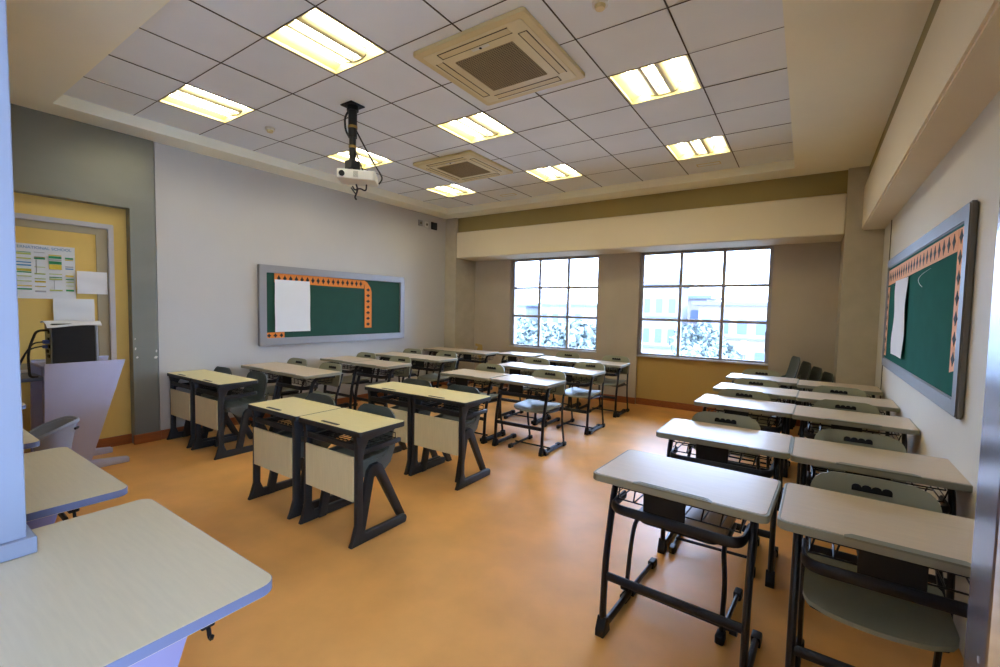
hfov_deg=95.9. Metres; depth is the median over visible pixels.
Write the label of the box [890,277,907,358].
paper sheet
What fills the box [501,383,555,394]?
wire basket
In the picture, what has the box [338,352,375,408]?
chair
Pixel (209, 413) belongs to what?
desk
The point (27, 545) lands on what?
trim
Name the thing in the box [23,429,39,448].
table
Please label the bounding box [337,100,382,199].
projector
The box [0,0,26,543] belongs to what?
pier
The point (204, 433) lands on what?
shell chair
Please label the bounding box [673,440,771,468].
wire basket
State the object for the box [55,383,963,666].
floor
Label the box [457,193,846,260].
beam
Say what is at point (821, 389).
chair
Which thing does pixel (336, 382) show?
chair
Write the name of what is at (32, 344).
cable
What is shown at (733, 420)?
chair
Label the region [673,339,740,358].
tree
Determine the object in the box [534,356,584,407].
desk
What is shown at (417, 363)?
wire basket
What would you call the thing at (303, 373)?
desk
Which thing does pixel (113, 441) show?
baseboard
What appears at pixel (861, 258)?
pillar
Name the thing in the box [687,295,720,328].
building
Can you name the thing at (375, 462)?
shell chair
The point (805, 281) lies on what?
wall
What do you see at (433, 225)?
wall speaker
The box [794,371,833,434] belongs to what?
shell chair
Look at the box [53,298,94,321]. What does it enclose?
paper notice
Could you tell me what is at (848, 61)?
ceiling
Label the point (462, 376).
desk
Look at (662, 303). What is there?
building
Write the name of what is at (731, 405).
desk
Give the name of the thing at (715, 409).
wire basket
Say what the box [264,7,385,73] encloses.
ceiling light
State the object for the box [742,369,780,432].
chair
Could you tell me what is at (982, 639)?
door frame
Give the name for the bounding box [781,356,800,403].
shell chair
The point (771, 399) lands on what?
wire basket
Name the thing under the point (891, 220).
trim
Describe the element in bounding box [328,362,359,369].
wire basket
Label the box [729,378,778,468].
chair
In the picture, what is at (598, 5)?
smoke detector
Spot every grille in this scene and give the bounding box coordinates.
[437,162,489,177]
[456,41,546,90]
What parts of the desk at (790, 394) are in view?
edge trim, leg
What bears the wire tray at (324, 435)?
on the desk at (336, 473)
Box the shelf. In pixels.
[21,372,43,382]
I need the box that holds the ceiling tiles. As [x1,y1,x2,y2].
[64,0,793,207]
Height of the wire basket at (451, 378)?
0.082 m
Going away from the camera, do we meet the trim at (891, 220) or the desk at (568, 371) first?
the trim at (891, 220)
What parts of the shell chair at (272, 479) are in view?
leg frame, leg frame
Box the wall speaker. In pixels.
[431,222,436,229]
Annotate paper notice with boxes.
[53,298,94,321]
[77,271,107,293]
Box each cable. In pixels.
[20,341,42,363]
[27,329,48,377]
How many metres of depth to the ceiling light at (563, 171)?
5.92 m
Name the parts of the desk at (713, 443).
leg, plate, bag rail, edge trim, leg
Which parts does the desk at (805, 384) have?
edge trim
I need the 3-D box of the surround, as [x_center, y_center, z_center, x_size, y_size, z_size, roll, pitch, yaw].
[-4.860,-0.353,2.984,0.112,3.126,4.315,3,4,34]
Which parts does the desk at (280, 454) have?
leg, modesty panel, rail, edge trim, arm, leg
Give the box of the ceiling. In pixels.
[6,0,933,218]
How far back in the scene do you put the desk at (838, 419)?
3.18 m
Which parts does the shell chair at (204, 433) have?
leg frame, leg frame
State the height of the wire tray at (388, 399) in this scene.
0.046 m
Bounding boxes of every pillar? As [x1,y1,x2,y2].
[444,218,474,371]
[833,166,884,397]
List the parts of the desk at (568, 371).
leg, edge trim, bag rail, leg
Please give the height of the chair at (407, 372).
0.801 m
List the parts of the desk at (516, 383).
leg, plate, bag rail, edge trim, leg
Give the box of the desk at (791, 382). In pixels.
[726,373,798,434]
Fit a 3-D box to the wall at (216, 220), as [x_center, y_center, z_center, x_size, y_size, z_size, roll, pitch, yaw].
[-2.158,-0.672,7.062,0.200,3.426,5.465,3,4,34]
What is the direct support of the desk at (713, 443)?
on the floor
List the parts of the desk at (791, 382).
edge trim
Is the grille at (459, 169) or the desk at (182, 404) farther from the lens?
the grille at (459, 169)
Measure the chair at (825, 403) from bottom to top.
0.801 m
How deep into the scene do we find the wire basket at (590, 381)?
5.46 m
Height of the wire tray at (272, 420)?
0.046 m
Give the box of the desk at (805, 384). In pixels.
[797,380,882,432]
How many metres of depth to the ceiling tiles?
3.67 m
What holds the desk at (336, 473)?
on the floor
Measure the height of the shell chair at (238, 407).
0.755 m
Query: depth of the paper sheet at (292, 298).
5.97 m
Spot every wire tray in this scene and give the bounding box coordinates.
[207,387,253,394]
[269,417,291,425]
[319,431,395,446]
[383,395,426,403]
[427,403,483,413]
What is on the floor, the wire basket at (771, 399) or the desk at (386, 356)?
the desk at (386, 356)
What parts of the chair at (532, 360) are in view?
backrest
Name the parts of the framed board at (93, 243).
board panel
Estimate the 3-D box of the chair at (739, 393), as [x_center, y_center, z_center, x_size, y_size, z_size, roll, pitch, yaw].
[1.990,0.900,3.772,0.460,0.801,0.512,3,4,36]
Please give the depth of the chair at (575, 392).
5.68 m
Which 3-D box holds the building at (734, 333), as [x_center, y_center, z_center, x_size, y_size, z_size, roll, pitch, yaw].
[24.089,1.833,42.915,9.900,9.550,7.100,3,4,34]
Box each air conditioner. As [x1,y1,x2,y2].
[413,6,584,105]
[413,150,512,182]
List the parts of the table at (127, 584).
leg panel, edge trim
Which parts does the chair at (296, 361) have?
seat, backrest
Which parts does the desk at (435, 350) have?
edge trim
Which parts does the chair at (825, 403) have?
leg, backrest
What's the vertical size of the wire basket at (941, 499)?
0.085 m
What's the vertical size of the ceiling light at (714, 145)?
0.100 m
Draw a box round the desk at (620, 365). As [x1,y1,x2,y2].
[574,359,629,417]
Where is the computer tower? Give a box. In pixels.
[42,323,98,363]
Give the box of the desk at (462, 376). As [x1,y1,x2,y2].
[440,369,509,443]
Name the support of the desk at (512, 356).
on the floor
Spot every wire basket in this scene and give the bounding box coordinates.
[251,370,281,378]
[279,375,330,385]
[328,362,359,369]
[358,366,403,374]
[411,360,450,367]
[449,377,499,386]
[458,354,491,359]
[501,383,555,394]
[504,368,532,375]
[570,376,596,382]
[605,367,622,372]
[616,486,746,532]
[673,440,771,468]
[707,407,781,425]
[771,399,786,402]
[807,421,900,440]
[807,536,969,595]
[811,465,948,502]
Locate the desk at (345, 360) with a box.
[320,356,376,408]
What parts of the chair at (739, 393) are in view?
backrest, leg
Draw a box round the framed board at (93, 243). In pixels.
[14,212,116,372]
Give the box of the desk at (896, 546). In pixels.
[777,483,974,666]
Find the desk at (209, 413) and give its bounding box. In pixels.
[191,374,257,459]
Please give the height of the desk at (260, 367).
0.736 m
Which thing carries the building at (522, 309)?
on the ground
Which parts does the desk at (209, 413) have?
modesty panel, rail, leg, edge trim, leg, arm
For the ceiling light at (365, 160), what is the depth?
5.47 m
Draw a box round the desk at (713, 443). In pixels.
[656,418,792,588]
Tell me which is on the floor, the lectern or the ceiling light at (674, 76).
the lectern
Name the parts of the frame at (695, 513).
leg, seat, leg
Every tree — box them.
[516,317,552,344]
[530,319,595,348]
[668,322,729,351]
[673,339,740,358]
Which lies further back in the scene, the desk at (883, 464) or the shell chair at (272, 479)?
the shell chair at (272, 479)
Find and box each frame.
[620,505,742,645]
[963,201,999,666]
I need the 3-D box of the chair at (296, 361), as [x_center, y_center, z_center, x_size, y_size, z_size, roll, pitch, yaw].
[-2.650,0.719,5.474,0.460,0.801,0.512,3,4,34]
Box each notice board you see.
[257,264,404,345]
[882,200,978,418]
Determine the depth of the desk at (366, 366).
5.75 m
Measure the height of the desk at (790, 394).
0.743 m
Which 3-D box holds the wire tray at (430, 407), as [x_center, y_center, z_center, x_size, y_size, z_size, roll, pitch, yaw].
[-0.432,0.640,3.932,0.486,0.046,0.317,3,4,34]
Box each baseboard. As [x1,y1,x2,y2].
[24,434,131,452]
[134,430,161,444]
[161,382,443,438]
[444,381,807,425]
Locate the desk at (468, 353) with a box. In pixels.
[452,349,498,393]
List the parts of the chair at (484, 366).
seat, backrest, leg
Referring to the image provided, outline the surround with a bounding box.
[10,103,159,443]
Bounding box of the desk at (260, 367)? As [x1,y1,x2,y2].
[241,362,306,431]
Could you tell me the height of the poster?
0.485 m
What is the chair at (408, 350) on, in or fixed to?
on the floor
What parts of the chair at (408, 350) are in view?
backrest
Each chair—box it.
[29,416,79,520]
[182,366,238,438]
[214,371,268,448]
[251,358,306,426]
[267,393,335,503]
[287,362,343,435]
[318,403,404,529]
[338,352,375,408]
[366,356,411,406]
[385,348,421,397]
[390,378,437,456]
[418,351,457,386]
[421,384,485,481]
[473,363,504,441]
[504,357,549,423]
[508,369,566,455]
[548,352,579,407]
[556,362,604,434]
[589,355,629,416]
[668,411,760,577]
[716,388,770,468]
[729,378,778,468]
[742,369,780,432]
[778,361,811,422]
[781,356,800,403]
[790,366,822,429]
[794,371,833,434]
[795,471,959,666]
[806,399,879,485]
[807,385,866,474]
[811,429,906,482]
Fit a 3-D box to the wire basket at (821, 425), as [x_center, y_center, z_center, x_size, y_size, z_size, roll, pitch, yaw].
[2.530,0.688,3.254,0.512,0.085,0.342,3,4,35]
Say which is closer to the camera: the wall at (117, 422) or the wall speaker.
the wall at (117, 422)
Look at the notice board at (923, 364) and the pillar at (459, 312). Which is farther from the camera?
the pillar at (459, 312)
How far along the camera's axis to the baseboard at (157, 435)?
4.72 m
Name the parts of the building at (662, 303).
water tank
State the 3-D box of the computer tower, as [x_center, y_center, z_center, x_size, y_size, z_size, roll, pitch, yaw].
[-3.682,0.086,3.856,0.182,0.350,0.340,3,4,34]
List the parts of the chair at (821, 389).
backrest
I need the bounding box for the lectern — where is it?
[21,355,129,467]
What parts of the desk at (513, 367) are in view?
leg, plate, edge trim, leg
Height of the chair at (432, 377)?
0.801 m
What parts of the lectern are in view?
panel, panel, panel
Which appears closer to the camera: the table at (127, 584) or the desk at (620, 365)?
the table at (127, 584)
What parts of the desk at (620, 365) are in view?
leg, edge trim, bag rail, leg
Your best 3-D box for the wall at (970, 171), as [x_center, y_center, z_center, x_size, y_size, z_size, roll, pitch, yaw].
[2.885,-0.335,2.625,0.587,3.426,5.400,3,4,34]
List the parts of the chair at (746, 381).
backrest, seat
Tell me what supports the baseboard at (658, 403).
attached to the wall at (805, 281)
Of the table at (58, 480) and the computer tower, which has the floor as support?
the table at (58, 480)
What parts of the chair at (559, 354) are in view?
backrest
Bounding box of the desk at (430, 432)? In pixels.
[408,388,490,490]
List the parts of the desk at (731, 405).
plate, edge trim, bag rail, leg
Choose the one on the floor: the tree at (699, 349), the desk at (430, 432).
the desk at (430, 432)
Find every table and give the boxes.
[0,499,271,666]
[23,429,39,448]
[24,447,127,528]
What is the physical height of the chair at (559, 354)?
0.801 m
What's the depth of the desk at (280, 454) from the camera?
3.25 m
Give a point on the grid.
(546, 4)
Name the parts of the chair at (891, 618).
leg, backrest, seat, leg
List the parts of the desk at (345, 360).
leg, edge trim, bag rail, leg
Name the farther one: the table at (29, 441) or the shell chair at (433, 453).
the shell chair at (433, 453)
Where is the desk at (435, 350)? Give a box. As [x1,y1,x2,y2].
[423,347,466,386]
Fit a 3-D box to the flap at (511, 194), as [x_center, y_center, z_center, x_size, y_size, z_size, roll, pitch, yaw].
[0.127,-2.136,6.955,0.260,0.004,0.100,3,4,34]
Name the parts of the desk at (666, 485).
leg, plate, bag rail, edge trim, leg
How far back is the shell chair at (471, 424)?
4.04 m
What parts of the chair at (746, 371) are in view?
backrest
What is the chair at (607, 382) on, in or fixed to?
on the floor
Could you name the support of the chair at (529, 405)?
on the floor
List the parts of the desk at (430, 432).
leg, modesty panel, rail, edge trim, leg, arm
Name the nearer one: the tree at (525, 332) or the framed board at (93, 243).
the framed board at (93, 243)
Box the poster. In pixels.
[16,243,75,298]
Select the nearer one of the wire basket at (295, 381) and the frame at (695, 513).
the frame at (695, 513)
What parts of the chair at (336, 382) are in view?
seat, backrest, leg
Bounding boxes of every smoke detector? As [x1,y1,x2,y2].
[265,126,274,132]
[592,0,607,11]
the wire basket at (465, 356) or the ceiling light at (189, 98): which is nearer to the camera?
the ceiling light at (189, 98)
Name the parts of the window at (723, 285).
sill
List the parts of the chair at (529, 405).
leg, seat, backrest, leg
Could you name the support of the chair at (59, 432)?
on the floor
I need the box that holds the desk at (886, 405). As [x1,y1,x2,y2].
[796,391,899,437]
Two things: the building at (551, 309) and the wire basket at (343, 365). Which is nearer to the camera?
the wire basket at (343, 365)
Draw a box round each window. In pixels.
[509,255,598,352]
[636,246,773,365]
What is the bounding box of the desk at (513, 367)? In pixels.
[497,362,554,425]
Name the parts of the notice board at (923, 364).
border strip, border strip, board panel, border strip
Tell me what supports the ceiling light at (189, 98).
attached to the ceiling tiles
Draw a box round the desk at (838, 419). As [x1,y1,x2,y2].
[792,405,919,483]
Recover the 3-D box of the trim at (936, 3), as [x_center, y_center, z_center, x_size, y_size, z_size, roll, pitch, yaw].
[1.854,-1.603,1.156,0.770,0.276,8.900,3,4,34]
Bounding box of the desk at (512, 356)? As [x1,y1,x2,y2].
[496,351,543,399]
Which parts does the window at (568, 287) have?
sill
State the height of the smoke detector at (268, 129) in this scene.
0.043 m
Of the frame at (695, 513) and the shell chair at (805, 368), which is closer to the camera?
the frame at (695, 513)
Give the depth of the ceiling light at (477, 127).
4.51 m
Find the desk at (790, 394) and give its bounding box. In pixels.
[713,382,798,477]
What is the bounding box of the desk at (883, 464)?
[790,437,972,618]
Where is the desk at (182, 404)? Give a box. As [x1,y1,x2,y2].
[166,369,233,447]
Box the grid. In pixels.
[83,0,790,204]
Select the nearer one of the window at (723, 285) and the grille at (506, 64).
the grille at (506, 64)
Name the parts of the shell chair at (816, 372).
leg frame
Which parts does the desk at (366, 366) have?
leg, plate, bag rail, edge trim, leg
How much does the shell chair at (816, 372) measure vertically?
0.755 m
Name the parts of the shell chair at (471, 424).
leg frame, leg frame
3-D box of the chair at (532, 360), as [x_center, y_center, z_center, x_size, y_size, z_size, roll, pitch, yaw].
[0.386,0.744,6.091,0.460,0.801,0.512,3,4,34]
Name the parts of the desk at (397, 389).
leg, edge trim, rail, modesty panel, leg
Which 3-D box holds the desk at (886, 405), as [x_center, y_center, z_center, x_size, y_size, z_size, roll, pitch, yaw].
[3.002,0.939,3.957,0.690,0.743,0.456,3,4,35]
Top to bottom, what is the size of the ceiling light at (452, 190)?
0.100 m
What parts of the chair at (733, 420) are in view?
leg, backrest, leg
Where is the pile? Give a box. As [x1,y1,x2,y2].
[40,320,101,327]
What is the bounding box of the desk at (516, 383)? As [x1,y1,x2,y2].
[491,374,565,456]
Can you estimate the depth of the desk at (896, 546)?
1.53 m
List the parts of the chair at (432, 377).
seat, backrest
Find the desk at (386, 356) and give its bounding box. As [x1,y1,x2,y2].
[375,352,421,396]
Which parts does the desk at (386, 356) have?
edge trim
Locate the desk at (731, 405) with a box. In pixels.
[694,394,795,510]
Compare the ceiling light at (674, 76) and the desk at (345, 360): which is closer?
the ceiling light at (674, 76)
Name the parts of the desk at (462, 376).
plate, bag rail, edge trim, leg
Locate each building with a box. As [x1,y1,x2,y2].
[517,304,537,324]
[535,303,596,325]
[642,270,694,354]
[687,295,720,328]
[692,301,766,360]
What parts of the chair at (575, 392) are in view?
leg, seat, backrest, leg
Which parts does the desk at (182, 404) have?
edge trim, modesty panel, rail, leg, leg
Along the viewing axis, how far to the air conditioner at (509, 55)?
3.12 m
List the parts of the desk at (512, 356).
plate, edge trim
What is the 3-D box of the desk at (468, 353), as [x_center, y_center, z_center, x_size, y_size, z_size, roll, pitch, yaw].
[-0.419,0.673,7.712,0.690,0.736,0.456,3,4,34]
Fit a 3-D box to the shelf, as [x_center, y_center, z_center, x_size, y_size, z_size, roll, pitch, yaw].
[-4.007,0.369,3.792,0.440,0.030,0.180,3,4,34]
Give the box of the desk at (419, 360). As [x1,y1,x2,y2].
[409,355,457,412]
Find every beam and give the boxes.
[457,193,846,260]
[862,0,999,229]
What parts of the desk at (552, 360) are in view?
edge trim, leg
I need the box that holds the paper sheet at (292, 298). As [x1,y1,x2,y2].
[275,279,309,331]
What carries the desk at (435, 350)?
on the floor
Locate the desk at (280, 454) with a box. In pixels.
[248,397,340,519]
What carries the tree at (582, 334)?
on the ground
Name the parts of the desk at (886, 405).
edge trim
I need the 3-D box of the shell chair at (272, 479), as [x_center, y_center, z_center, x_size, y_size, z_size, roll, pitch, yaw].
[-1.533,0.871,3.488,0.448,0.755,0.469,3,4,35]
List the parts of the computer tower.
plate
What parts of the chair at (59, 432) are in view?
leg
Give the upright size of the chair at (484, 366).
0.801 m
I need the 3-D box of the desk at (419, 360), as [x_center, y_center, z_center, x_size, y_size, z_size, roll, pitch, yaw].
[-1.021,0.720,6.635,0.690,0.736,0.456,3,4,34]
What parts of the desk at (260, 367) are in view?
bag rail, edge trim, leg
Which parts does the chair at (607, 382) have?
leg, seat, backrest, leg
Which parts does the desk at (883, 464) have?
leg, plate, bag rail, edge trim, leg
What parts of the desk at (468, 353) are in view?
plate, bag rail, edge trim, leg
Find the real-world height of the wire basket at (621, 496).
0.085 m
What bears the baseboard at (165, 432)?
attached to the wall at (216, 220)
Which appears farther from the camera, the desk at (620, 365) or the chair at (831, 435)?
the desk at (620, 365)
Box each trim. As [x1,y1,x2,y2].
[0,524,37,562]
[869,0,940,174]
[879,220,891,411]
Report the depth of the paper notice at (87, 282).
4.36 m
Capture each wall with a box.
[14,192,130,451]
[153,142,445,429]
[458,170,847,404]
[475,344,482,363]
[875,91,999,658]
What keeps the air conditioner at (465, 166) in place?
attached to the ceiling tiles
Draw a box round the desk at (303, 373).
[270,367,340,437]
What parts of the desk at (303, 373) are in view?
leg, plate, bag rail, edge trim, leg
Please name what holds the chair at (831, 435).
on the floor
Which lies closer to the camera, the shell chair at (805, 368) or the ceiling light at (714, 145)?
the ceiling light at (714, 145)
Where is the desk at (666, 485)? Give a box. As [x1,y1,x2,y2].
[593,450,780,666]
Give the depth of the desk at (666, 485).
1.88 m
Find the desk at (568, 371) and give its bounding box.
[545,366,605,434]
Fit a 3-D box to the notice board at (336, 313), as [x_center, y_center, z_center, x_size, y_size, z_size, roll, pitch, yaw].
[-2.317,-0.393,6.622,0.050,1.022,2.450,3,4,34]
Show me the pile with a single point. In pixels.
(47, 323)
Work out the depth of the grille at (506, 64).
3.20 m
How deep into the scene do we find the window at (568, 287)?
8.03 m
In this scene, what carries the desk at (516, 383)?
on the floor
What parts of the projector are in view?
ceiling plate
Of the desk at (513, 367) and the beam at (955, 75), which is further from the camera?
the desk at (513, 367)
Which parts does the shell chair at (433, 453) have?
leg frame, leg frame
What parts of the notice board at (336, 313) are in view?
border strip, border strip, border strip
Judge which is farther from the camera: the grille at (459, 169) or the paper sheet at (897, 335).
the grille at (459, 169)
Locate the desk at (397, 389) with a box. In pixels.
[365,381,440,474]
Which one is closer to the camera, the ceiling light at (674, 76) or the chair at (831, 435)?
the chair at (831, 435)
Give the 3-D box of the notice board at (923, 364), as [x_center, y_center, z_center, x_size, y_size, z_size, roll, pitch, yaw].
[2.953,-0.151,3.227,0.032,1.015,2.780,3,4,35]
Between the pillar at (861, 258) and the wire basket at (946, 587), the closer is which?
the wire basket at (946, 587)
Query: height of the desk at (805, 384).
0.743 m
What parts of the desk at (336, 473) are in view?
leg, arm, modesty panel, rail, edge trim, leg, arm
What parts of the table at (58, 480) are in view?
leg panel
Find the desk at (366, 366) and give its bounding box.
[351,360,411,409]
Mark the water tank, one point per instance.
(743, 347)
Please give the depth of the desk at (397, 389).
4.07 m
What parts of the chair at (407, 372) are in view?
seat, backrest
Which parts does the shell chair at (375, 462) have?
leg frame, leg frame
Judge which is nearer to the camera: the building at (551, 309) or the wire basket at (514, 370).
the wire basket at (514, 370)
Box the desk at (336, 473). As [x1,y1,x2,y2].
[298,408,406,548]
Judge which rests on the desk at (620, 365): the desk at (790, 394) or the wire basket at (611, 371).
the wire basket at (611, 371)
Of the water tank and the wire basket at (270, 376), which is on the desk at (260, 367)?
the wire basket at (270, 376)
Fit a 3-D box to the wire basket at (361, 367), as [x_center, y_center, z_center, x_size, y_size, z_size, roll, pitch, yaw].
[-1.543,0.474,5.871,0.512,0.084,0.342,3,4,34]
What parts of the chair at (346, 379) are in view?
seat, backrest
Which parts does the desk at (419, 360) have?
plate, bag rail, edge trim, leg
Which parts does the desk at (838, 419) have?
leg, bag rail, plate, edge trim, leg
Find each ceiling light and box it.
[159,84,253,122]
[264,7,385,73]
[327,148,393,168]
[425,184,476,196]
[436,112,514,143]
[525,164,582,181]
[608,54,702,104]
[665,135,731,160]
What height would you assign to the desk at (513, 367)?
0.723 m
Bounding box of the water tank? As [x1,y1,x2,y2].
[736,341,751,359]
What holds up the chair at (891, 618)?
on the floor
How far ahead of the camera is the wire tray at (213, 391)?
4.47 m
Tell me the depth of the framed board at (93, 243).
4.25 m
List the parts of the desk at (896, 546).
leg, edge trim, bag rail, plate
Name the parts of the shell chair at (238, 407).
leg frame, leg frame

